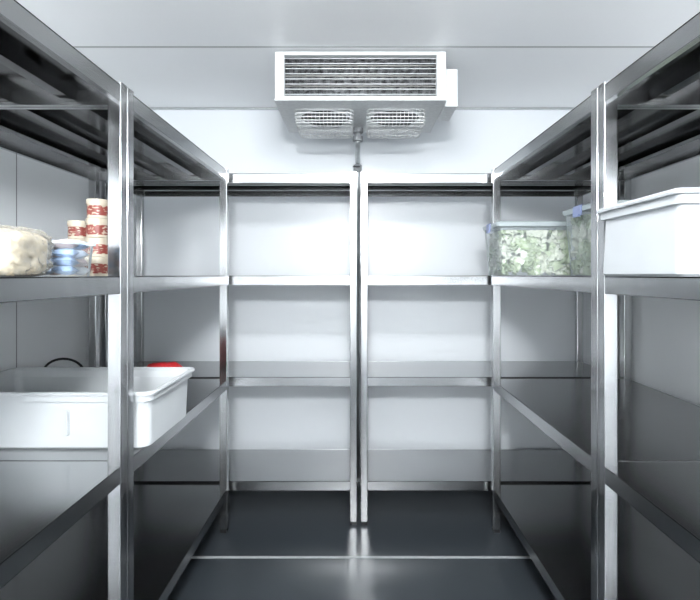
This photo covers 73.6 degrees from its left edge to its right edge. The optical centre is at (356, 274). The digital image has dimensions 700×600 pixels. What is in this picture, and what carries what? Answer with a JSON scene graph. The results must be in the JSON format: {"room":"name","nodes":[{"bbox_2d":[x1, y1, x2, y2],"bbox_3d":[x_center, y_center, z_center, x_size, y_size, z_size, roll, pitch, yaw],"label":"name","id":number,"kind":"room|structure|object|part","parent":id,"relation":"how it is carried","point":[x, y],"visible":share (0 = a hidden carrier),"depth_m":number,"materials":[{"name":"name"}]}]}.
{"room":"walk-in refrigerator","nodes":[
{"label":"walk-in refrigerator","id":0,"kind":"room"},
{"bbox_2d":[0,148,135,370],"bbox_3d":[-1.425,0.125,0.665,0.100,2.340,4.730,0,0,0],"label":"wall","id":1,"kind":"structure","parent":0,"point":[33,194],"depth_m":2.05,"materials":[{"name":"white paint"}]},
{"bbox_2d":[16,0,699,106],"bbox_3d":[0.013,-1.095,0.665,2.975,0.100,4.730,0,0,0],"label":"ceiling","id":2,"kind":"structure","parent":0,"point":[169,53],"depth_m":2.05,"materials":[{"name":"white paint"}]},
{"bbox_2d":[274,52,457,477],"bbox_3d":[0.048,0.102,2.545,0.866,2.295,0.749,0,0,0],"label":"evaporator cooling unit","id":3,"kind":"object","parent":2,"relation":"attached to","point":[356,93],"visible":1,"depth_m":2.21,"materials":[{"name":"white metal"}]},
{"bbox_2d":[284,58,436,94],"bbox_3d":[0.016,-0.926,2.183,0.708,0.172,0.010,0,0,0],"label":"grille","id":4,"kind":"object","parent":3,"relation":"attached to","point":[284,58],"depth_m":2.18,"materials":[{"name":"metal"}]},
{"bbox_3d":[0.016,-0.925,2.185,0.794,0.224,0.030,0,0,0],"label":"frame","id":5,"kind":"part","parent":3,"relation":"part of","materials":[{"name":"white metal"}]},
{"bbox_3d":[0.016,-0.921,2.415,0.802,0.223,0.490,0,0,0],"label":"casing","id":6,"kind":"part","parent":3,"relation":"part of","materials":[{"name":"white metal"}]},
{"bbox_2d":[144,110,574,481],"bbox_3d":[0.013,0.125,2.980,2.775,2.340,0.100,0,0,0],"label":"wall","id":7,"kind":"structure","parent":0,"point":[269,236],"depth_m":2.93,"materials":[{"name":"white paint"}]},
{"bbox_2d":[149,107,574,109],"bbox_3d":[0.013,-1.039,2.924,2.775,0.012,0.012,0,0,0],"label":"trim","id":8,"kind":"structure","parent":7,"relation":"attached to","point":[151,108],"depth_m":2.92,"materials":[{"name":"metal"}]},
{"bbox_2d":[167,482,555,599],"bbox_3d":[0.013,1.345,0.665,2.975,0.100,4.730,0,0,0],"label":"floor","id":9,"kind":"structure","parent":0,"point":[261,523],"depth_m":2.19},
{"bbox_2d":[0,0,126,599],"bbox_3d":[-0.999,0.380,0.804,0.693,1.831,1.050,0,0,0],"label":"shelving unit","id":10,"kind":"object","parent":9,"relation":"on","point":[40,501],"visible":0.98,"depth_m":1.23,"materials":[{"name":"metal"}]},
{"bbox_2d":[0,225,53,276],"bbox_3d":[-0.753,-0.050,0.972,0.177,0.106,0.170,0,0,0],"label":"plastic bag","id":11,"kind":"object","parent":10,"relation":"on","point":[24,251],"visible":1,"depth_m":0.96,"materials":[{"name":"plastic"}]},
{"bbox_3d":[-0.999,0.005,0.804,0.691,0.002,1.048,0,0,0],"label":"shelf","id":12,"kind":"part","parent":10,"relation":"part of","materials":[{"name":"metal"}]},
{"bbox_3d":[-0.999,-0.524,0.804,0.691,0.002,1.048,0,0,0],"label":"shelf","id":13,"kind":"part","parent":10,"relation":"part of","materials":[{"name":"metal"}]},
{"bbox_3d":[-0.999,0.529,0.804,0.691,0.002,1.048,0,0,0],"label":"shelf","id":14,"kind":"part","parent":10,"relation":"part of","materials":[{"name":"metal"}]},
{"bbox_2d":[48,240,95,275],"bbox_3d":[-0.752,-0.039,1.150,0.172,0.085,0.122,0,0,0],"label":"clear container","id":15,"kind":"object","parent":10,"relation":"on","point":[89,244],"visible":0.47,"depth_m":1.17,"materials":[{"name":"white plastic"}]},
{"bbox_2d":[41,265,56,275],"bbox_3d":[-0.751,-0.012,1.127,0.049,0.026,0.035,0,0,-1],"label":"packet","id":16,"kind":"object","parent":15,"relation":"in","point":[50,271],"visible":0.27,"depth_m":1.12,"materials":[{"name":"blue plastic"}]},
{"bbox_2d":[52,266,79,274],"bbox_3d":[-0.703,-0.012,1.128,0.048,0.024,0.036,0,0,15],"label":"packet","id":17,"kind":"object","parent":15,"relation":"in","point":[65,270],"visible":1,"depth_m":1.12,"materials":[{"name":"blue plastic"}]},
{"bbox_2d":[51,257,79,265],"bbox_3d":[-0.703,-0.033,1.129,0.048,0.024,0.036,0,0,1],"label":"packet","id":18,"kind":"object","parent":17,"relation":"on","point":[61,261],"visible":1,"depth_m":1.12,"materials":[{"name":"blue plastic"}]},
{"bbox_2d":[52,248,79,257],"bbox_3d":[-0.702,-0.054,1.129,0.049,0.025,0.035,0,0,-9],"label":"packet","id":19,"kind":"object","parent":18,"relation":"on","point":[60,252],"visible":0.99,"depth_m":1.12,"materials":[{"name":"blue plastic"}]},
{"bbox_2d":[54,239,78,247],"bbox_3d":[-0.703,-0.075,1.129,0.048,0.024,0.036,0,0,-5],"label":"packet","id":20,"kind":"object","parent":19,"relation":"on","point":[70,244],"visible":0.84,"depth_m":1.12,"materials":[{"name":"white plastic"}]},
{"bbox_2d":[72,266,89,275],"bbox_3d":[-0.703,-0.012,1.176,0.049,0.027,0.035,0,0,-3],"label":"packet","id":21,"kind":"object","parent":15,"relation":"in","point":[83,270],"visible":0.6,"depth_m":1.17,"materials":[{"name":"plastic"}]},
{"bbox_2d":[75,259,88,266],"bbox_3d":[-0.704,-0.033,1.175,0.048,0.026,0.036,0,0,-17],"label":"packet","id":22,"kind":"object","parent":21,"relation":"on","point":[82,262],"visible":0.55,"depth_m":1.17,"materials":[{"name":"grey plastic"}]},
{"bbox_2d":[72,249,88,258],"bbox_3d":[-0.705,-0.054,1.173,0.049,0.030,0.035,0,0,15],"label":"packet","id":23,"kind":"object","parent":22,"relation":"on","point":[82,254],"visible":0.57,"depth_m":1.17,"materials":[{"name":"blue plastic"}]},
{"bbox_2d":[71,240,88,249],"bbox_3d":[-0.705,-0.074,1.173,0.048,0.024,0.035,0,0,0],"label":"packet","id":24,"kind":"object","parent":23,"relation":"on","point":[80,247],"visible":0.38,"depth_m":1.17,"materials":[{"name":"blue plastic"}]},
{"bbox_2d":[87,246,92,275],"bbox_3d":[-0.752,-0.035,1.150,0.162,0.078,0.112,0,0,0],"label":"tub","id":25,"kind":"object","parent":15,"relation":"in","point":[91,249],"depth_m":1.20,"materials":[{"name":"clear plastic"}]},
{"bbox_2d":[85,257,107,275],"bbox_3d":[-0.759,-0.024,1.370,0.063,0.055,0.063,0,0,-35],"label":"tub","id":26,"kind":"object","parent":10,"relation":"on","point":[99,265],"visible":0.64,"depth_m":1.34,"materials":[{"name":"beige plastic"}]},
{"bbox_2d":[85,238,107,256],"bbox_3d":[-0.758,-0.080,1.370,0.063,0.055,0.063,0,0,37],"label":"food","id":27,"kind":"object","parent":26,"relation":"on","point":[101,248],"visible":0.65,"depth_m":1.35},
{"bbox_2d":[85,218,107,237],"bbox_3d":[-0.759,-0.136,1.370,0.063,0.055,0.063,0,0,42],"label":"food","id":28,"kind":"object","parent":27,"relation":"on","point":[95,227],"visible":0.81,"depth_m":1.34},
{"bbox_3d":[-0.759,-0.156,1.370,0.063,0.014,0.063,0,0,42],"label":"lid","id":29,"kind":"part","parent":28,"relation":"part of","materials":[{"name":"white plastic"}]},
{"bbox_2d":[86,199,107,218],"bbox_3d":[-0.757,-0.191,1.370,0.063,0.055,0.063,0,0,-5],"label":"food","id":30,"kind":"object","parent":28,"relation":"on","point":[96,208],"visible":0.77,"depth_m":1.34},
{"bbox_3d":[-0.757,-0.212,1.370,0.063,0.014,0.063,0,0,-5],"label":"lid","id":31,"kind":"part","parent":30,"relation":"part of","materials":[{"name":"white plastic"}]},
{"bbox_3d":[-0.758,-0.100,1.370,0.063,0.014,0.063,0,0,37],"label":"lid","id":32,"kind":"part","parent":27,"relation":"part of","materials":[{"name":"white plastic"}]},
{"bbox_3d":[-0.759,-0.044,1.370,0.063,0.014,0.063,0,0,-35],"label":"lid","id":33,"kind":"part","parent":26,"relation":"part of","materials":[{"name":"beige plastic"}]},
{"bbox_3d":[-0.670,0.370,1.310,0.037,1.813,0.037,0,0,0],"label":"post","id":34,"kind":"part","parent":10,"relation":"part of","materials":[{"name":"metal"}]},
{"bbox_2d":[0,87,228,599],"bbox_3d":[-0.999,0.380,1.855,0.693,1.831,1.049,0,0,0],"label":"shelving unit","id":35,"kind":"object","parent":9,"relation":"on","point":[166,524],"visible":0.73,"depth_m":1.80,"materials":[{"name":"metal"}]},
{"bbox_2d":[44,358,82,366],"bbox_3d":[-1.210,0.434,1.930,0.196,0.187,0.196,0,0,0],"label":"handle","id":36,"kind":"object","parent":35,"relation":"on","point":[57,359],"visible":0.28,"depth_m":1.93,"materials":[{"name":"metal"}]},
{"bbox_3d":[-1.327,0.370,2.361,0.037,1.813,0.037,0,0,0],"label":"post","id":37,"kind":"part","parent":35,"relation":"part of","materials":[{"name":"metal"}]},
{"bbox_2d":[0,367,194,447],"bbox_3d":[-0.955,0.439,1.588,0.691,0.178,0.391,0,0,0],"label":"plastic bin","id":38,"kind":"object","parent":35,"relation":"on","point":[41,407],"visible":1,"depth_m":1.42,"materials":[{"name":"white plastic"}]},
{"bbox_3d":[-0.999,-0.524,1.855,0.691,0.002,1.047,0,0,0],"label":"shelf","id":39,"kind":"part","parent":35,"relation":"part of","materials":[{"name":"metal"}]},
{"bbox_3d":[-0.999,0.529,1.855,0.691,0.002,1.047,0,0,0],"label":"shelf","id":40,"kind":"part","parent":35,"relation":"part of","materials":[{"name":"metal"}]},
{"bbox_3d":[-0.999,1.068,1.855,0.691,0.002,1.047,0,0,0],"label":"shelf","id":41,"kind":"part","parent":35,"relation":"part of","materials":[{"name":"metal"}]},
{"bbox_3d":[-0.670,0.370,1.349,0.037,1.813,0.037,0,0,0],"label":"post","id":42,"kind":"part","parent":35,"relation":"part of","materials":[{"name":"metal"}]},
{"bbox_2d":[147,362,181,366],"bbox_3d":[-0.799,0.444,1.939,0.166,0.167,0.106,0,0,0],"label":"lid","id":43,"kind":"object","parent":35,"relation":"on","point":[161,364],"visible":0.16,"depth_m":1.92,"materials":[{"name":"red plastic"}]},
{"bbox_3d":[-0.670,0.370,2.361,0.037,1.813,0.037,0,0,0],"label":"post","id":44,"kind":"part","parent":35,"relation":"part of","materials":[{"name":"metal"}]},
{"bbox_3d":[-0.844,-0.024,1.425,0.063,0.055,0.063,0,0,14],"label":"food","id":45,"kind":"object","parent":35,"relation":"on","visible":0},
{"bbox_2d":[72,239,85,257],"bbox_3d":[-0.845,-0.080,1.425,0.063,0.055,0.063,0,0,-5],"label":"food","id":46,"kind":"object","parent":45,"relation":"on","point":[83,240],"visible":0.14,"depth_m":1.40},
{"bbox_2d":[67,220,85,238],"bbox_3d":[-0.846,-0.136,1.425,0.063,0.055,0.063,0,0,-36],"label":"food","id":47,"kind":"object","parent":46,"relation":"on","point":[76,228],"visible":0.67,"depth_m":1.40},
{"bbox_3d":[-0.846,-0.156,1.425,0.063,0.014,0.063,0,0,-37],"label":"lid","id":48,"kind":"part","parent":47,"relation":"part of","materials":[{"name":"white plastic"}]},
{"bbox_2d":[100,171,356,524],"bbox_3d":[-0.668,0.380,2.640,1.334,1.831,0.440,0,0,0],"label":"shelving unit","id":49,"kind":"object","parent":9,"relation":"on","point":[249,470],"visible":0.66,"depth_m":2.54,"materials":[{"name":"metal"}]},
{"bbox_3d":[-1.317,0.370,2.438,0.035,1.813,0.035,0,0,0],"label":"post","id":50,"kind":"part","parent":49,"relation":"part of","materials":[{"name":"metal"}]},
{"bbox_3d":[-1.317,0.370,2.842,0.035,1.813,0.035,0,0,0],"label":"post","id":51,"kind":"part","parent":49,"relation":"part of","materials":[{"name":"metal"}]},
{"bbox_3d":[-0.668,1.068,2.640,1.332,0.002,0.438,0,0,0],"label":"shelf","id":52,"kind":"part","parent":49,"relation":"part of","materials":[{"name":"metal"}]},
{"bbox_3d":[-0.668,0.529,2.640,1.332,0.002,0.438,0,0,0],"label":"shelf","id":53,"kind":"part","parent":49,"relation":"part of","materials":[{"name":"metal"}]},
{"bbox_3d":[-0.018,0.370,2.438,0.035,1.813,0.035,0,0,0],"label":"post","id":54,"kind":"part","parent":49,"relation":"part of","materials":[{"name":"metal"}]},
{"bbox_2d":[192,556,529,557],"bbox_3d":[0.013,1.294,2.146,2.775,0.002,0.015,0,0,0],"label":"trim","id":55,"kind":"structure","parent":9,"relation":"on","point":[192,556],"depth_m":2.15,"materials":[{"name":"silver metal"}]},
{"bbox_2d":[360,171,619,524],"bbox_3d":[0.693,0.380,2.640,1.345,1.831,0.440,0,0,0],"label":"shelving unit","id":56,"kind":"object","parent":9,"relation":"on","point":[380,470],"visible":0.69,"depth_m":2.54,"materials":[{"name":"metal"}]},
{"bbox_3d":[0.037,0.370,2.842,0.035,1.813,0.035,0,0,0],"label":"post","id":57,"kind":"part","parent":56,"relation":"part of","materials":[{"name":"metal"}]},
{"bbox_3d":[0.037,0.370,2.438,0.035,1.813,0.035,0,0,0],"label":"post","id":58,"kind":"part","parent":56,"relation":"part of","materials":[{"name":"metal"}]},
{"bbox_3d":[0.693,1.068,2.640,1.343,0.002,0.438,0,0,0],"label":"shelf","id":59,"kind":"part","parent":56,"relation":"part of","materials":[{"name":"metal"}]},
{"bbox_3d":[0.693,0.529,2.640,1.343,0.002,0.438,0,0,0],"label":"shelf","id":60,"kind":"part","parent":56,"relation":"part of","materials":[{"name":"metal"}]},
{"bbox_3d":[1.347,0.370,2.842,0.035,1.813,0.035,0,0,0],"label":"post","id":61,"kind":"part","parent":56,"relation":"part of","materials":[{"name":"metal"}]},
{"bbox_3d":[1.347,0.370,2.438,0.035,1.813,0.035,0,0,0],"label":"post","id":62,"kind":"part","parent":56,"relation":"part of","materials":[{"name":"metal"}]},
{"bbox_2d":[491,87,699,599],"bbox_3d":[1.029,0.380,1.855,0.692,1.831,1.049,0,0,0],"label":"shelving unit","id":63,"kind":"object","parent":9,"relation":"on","point":[556,525],"visible":0.84,"depth_m":1.81,"materials":[{"name":"metal"}]},
{"bbox_3d":[0.702,0.370,2.361,0.037,1.813,0.037,0,0,0],"label":"post","id":64,"kind":"part","parent":63,"relation":"part of","materials":[{"name":"metal"}]},
{"bbox_2d":[483,221,573,275],"bbox_3d":[0.810,-0.120,2.215,0.390,0.247,0.262,0,0,0],"label":"clear container","id":65,"kind":"object","parent":63,"relation":"on","point":[556,225],"visible":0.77,"depth_m":2.17,"materials":[{"name":"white plastic"}]},
{"bbox_3d":[0.810,-0.230,2.215,0.372,0.022,0.262,0,0,0],"label":"lid","id":66,"kind":"part","parent":65,"relation":"part of","materials":[{"name":"white"}]},
{"bbox_2d":[489,230,570,274],"bbox_3d":[0.810,-0.102,2.215,0.312,0.204,0.202,0,0,0],"label":"lettuce","id":67,"kind":"object","parent":65,"relation":"in","point":[525,247],"visible":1,"depth_m":2.12,"materials":[{"name":"green plant"}]},
{"bbox_3d":[1.029,0.005,1.855,0.690,0.002,1.047,0,0,0],"label":"shelf","id":68,"kind":"part","parent":63,"relation":"part of","materials":[{"name":"metal"}]},
{"bbox_3d":[0.702,0.370,1.349,0.037,1.813,0.037,0,0,0],"label":"post","id":69,"kind":"part","parent":63,"relation":"part of","materials":[{"name":"metal"}]},
{"bbox_2d":[562,200,630,275],"bbox_3d":[1.055,-0.133,1.800,0.430,0.272,0.312,0,0,0],"label":"clear container","id":70,"kind":"object","parent":63,"relation":"on","point":[579,210],"visible":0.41,"depth_m":1.82,"materials":[{"name":"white plastic"}]},
{"bbox_2d":[565,215,571,275],"bbox_3d":[1.055,-0.123,1.800,0.392,0.253,0.292,0,0,0],"label":"tub","id":71,"kind":"object","parent":70,"relation":"in","point":[566,216],"depth_m":1.93,"materials":[{"name":"clear plastic"}]},
{"bbox_2d":[571,214,590,274],"bbox_3d":[1.055,-0.117,1.800,0.352,0.234,0.252,0,0,0],"label":"lettuce","id":72,"kind":"object","parent":70,"relation":"in","point":[581,232],"visible":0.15,"depth_m":1.83,"materials":[{"name":"green plant"}]},
{"bbox_3d":[1.055,-0.255,1.800,0.412,0.022,0.312,0,0,0],"label":"lid","id":73,"kind":"part","parent":70,"relation":"part of","materials":[{"name":"white"}]},
{"bbox_3d":[1.029,1.068,1.855,0.690,0.002,1.047,0,0,0],"label":"shelf","id":74,"kind":"part","parent":63,"relation":"part of","materials":[{"name":"metal"}]},
{"bbox_3d":[1.029,0.529,1.855,0.690,0.002,1.047,0,0,0],"label":"shelf","id":75,"kind":"part","parent":63,"relation":"part of","materials":[{"name":"metal"}]},
{"bbox_3d":[1.029,-0.524,1.855,0.690,0.002,1.047,0,0,0],"label":"shelf","id":76,"kind":"part","parent":63,"relation":"part of","materials":[{"name":"metal"}]},
{"bbox_3d":[1.357,0.370,2.361,0.037,1.813,0.037,0,0,0],"label":"post","id":77,"kind":"part","parent":63,"relation":"part of","materials":[{"name":"metal"}]},
{"bbox_2d":[598,12,699,599],"bbox_3d":[1.029,0.380,0.804,0.692,1.831,1.050,0,0,0],"label":"shelving unit","id":78,"kind":"object","parent":9,"relation":"on","point":[666,493],"visible":1,"depth_m":1.28,"materials":[{"name":"metal"}]},
{"bbox_3d":[0.702,0.370,1.310,0.037,1.813,0.037,0,0,0],"label":"post","id":79,"kind":"part","parent":78,"relation":"part of","materials":[{"name":"metal"}]},
{"bbox_2d":[596,188,699,276],"bbox_3d":[0.923,-0.086,1.090,0.576,0.178,0.326,0,0,0],"label":"plastic bin","id":80,"kind":"object","parent":78,"relation":"on","point":[658,234],"visible":1,"depth_m":1.02,"materials":[{"name":"white plastic"}]},
{"bbox_3d":[1.029,0.529,0.804,0.690,0.002,1.048,0,0,0],"label":"shelf","id":81,"kind":"part","parent":78,"relation":"part of","materials":[{"name":"metal"}]},
{"bbox_3d":[1.029,-0.524,0.804,0.690,0.002,1.048,0,0,0],"label":"shelf","id":82,"kind":"part","parent":78,"relation":"part of","materials":[{"name":"metal"}]},
{"bbox_2d":[583,156,699,405],"bbox_3d":[1.450,0.125,0.665,0.100,2.340,4.730,0,0,0],"label":"wall","id":83,"kind":"structure","parent":0,"point":[665,333],"depth_m":2.12,"materials":[{"name":"white paint"}]}
]}

